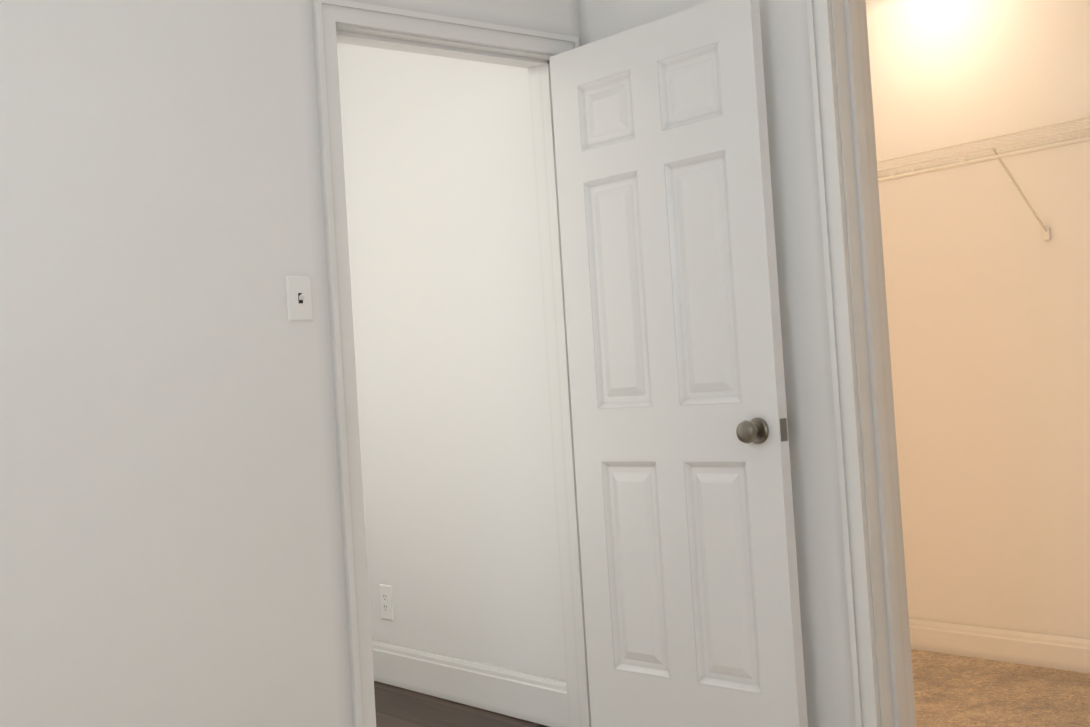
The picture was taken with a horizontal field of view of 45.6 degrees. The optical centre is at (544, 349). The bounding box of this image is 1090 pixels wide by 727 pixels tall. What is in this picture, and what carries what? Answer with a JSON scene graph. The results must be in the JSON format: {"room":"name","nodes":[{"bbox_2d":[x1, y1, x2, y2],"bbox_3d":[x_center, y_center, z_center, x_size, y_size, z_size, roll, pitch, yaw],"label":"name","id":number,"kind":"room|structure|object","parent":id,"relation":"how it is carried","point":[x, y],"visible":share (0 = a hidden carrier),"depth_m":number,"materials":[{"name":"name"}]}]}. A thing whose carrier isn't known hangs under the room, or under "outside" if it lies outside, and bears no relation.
{"room":"bedroom","nodes":[
{"label":"bedroom","id":0,"kind":"room"},
{"bbox_2d":[0,0,580,726],"bbox_3d":[-1.065,-0.010,2.996,3.040,2.440,0.140,-2,-2,-39],"label":"wall","id":1,"kind":"structure","parent":0,"point":[170,536],"depth_m":3.05,"materials":[{"name":"paint"}]},
{"bbox_2d":[286,276,312,320],"bbox_3d":[-0.613,-0.130,3.265,0.070,0.115,0.021,-2,-2,-39],"label":"light switch","id":2,"kind":"object","parent":1,"relation":"attached to","point":[299,299],"visible":1,"depth_m":3.27,"materials":[{"name":"white plastic"}]},
{"bbox_2d":[311,0,590,726],"bbox_3d":[-0.237,0.129,3.649,0.886,2.098,0.186,-2,-2,-39],"label":"door frame","id":3,"kind":"structure","parent":1,"relation":"attached to","point":[328,16],"depth_m":3.57,"materials":[{"name":"paint"}]},
{"bbox_2d":[374,681,548,726],"bbox_3d":[-1.504,1.324,4.738,1.620,0.056,3.495,-2,-2,-39],"label":"floor","id":4,"kind":"structure","parent":0,"point":[395,706],"depth_m":4.33,"materials":[{"name":"brown wood"}]},
{"bbox_2d":[337,0,855,726],"bbox_3d":[0.446,-0.086,3.604,0.160,2.440,7.470,-2,-2,-39],"label":"wall","id":5,"kind":"structure","parent":0,"point":[455,436],"depth_m":4.29,"materials":[{"name":"paint"}]},
{"bbox_2d":[379,584,393,620],"bbox_3d":[-0.589,0.936,4.805,0.008,0.130,0.080,-2,-2,-39],"label":"outlet","id":6,"kind":"object","parent":5,"relation":"attached to","point":[386,601],"visible":1,"depth_m":4.80,"materials":[{"name":"white plastic"}]},
{"bbox_2d":[371,640,568,726],"bbox_3d":[-0.886,1.194,5.182,0.014,0.145,3.190,-2,-2,-39],"label":"baseboard","id":7,"kind":"structure","parent":5,"relation":"attached to","point":[533,698],"depth_m":4.33,"materials":[{"name":"paint"}]},
{"bbox_2d":[549,0,807,726],"bbox_3d":[0.343,0.119,3.530,0.143,2.015,0.765,-2,-2,-39],"label":"door","id":8,"kind":"structure","parent":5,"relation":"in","point":[691,600],"depth_m":3.47,"materials":[{"name":"paint"}]},
{"bbox_2d":[806,0,915,726],"bbox_3d":[1.018,0.030,2.930,0.166,2.098,0.796,-2,-2,-39],"label":"trim","id":9,"kind":"structure","parent":5,"relation":"attached to","point":[845,384],"depth_m":3.17,"materials":[{"name":"paint"}]},
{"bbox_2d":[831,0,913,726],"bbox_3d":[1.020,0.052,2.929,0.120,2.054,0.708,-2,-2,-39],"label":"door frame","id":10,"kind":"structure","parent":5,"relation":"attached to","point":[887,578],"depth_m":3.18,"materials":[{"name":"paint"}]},
{"bbox_2d":[866,0,1089,639],"bbox_3d":[1.834,-0.152,4.317,0.120,2.440,3.640,-2,-2,-39],"label":"wall","id":11,"kind":"structure","parent":0,"point":[988,296],"depth_m":4.56,"materials":[{"name":"paint"}]},
{"bbox_2d":[877,115,1089,239],"bbox_3d":[1.636,-0.541,4.189,0.326,0.335,3.382,-2,-2,-39],"label":"wire closet shelf","id":12,"kind":"object","parent":11,"relation":"attached to","point":[1046,232],"visible":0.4,"depth_m":4.29,"materials":[{"name":"white metal"}]},
{"bbox_2d":[909,618,1089,673],"bbox_3d":[1.854,1.013,4.241,0.014,0.110,3.400,-2,-2,-39],"label":"baseboard","id":13,"kind":"structure","parent":11,"relation":"attached to","point":[1047,651],"depth_m":4.52,"materials":[{"name":"paint"}]},
{"bbox_2d":[911,649,1089,726],"bbox_3d":[0.593,1.116,2.194,4.950,0.060,5.400,-2,-2,-39],"label":"floor carpet","id":14,"kind":"object","parent":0,"point":[950,690],"visible":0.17,"depth_m":4.11,"materials":[{"name":"beige carpet"}]}
]}

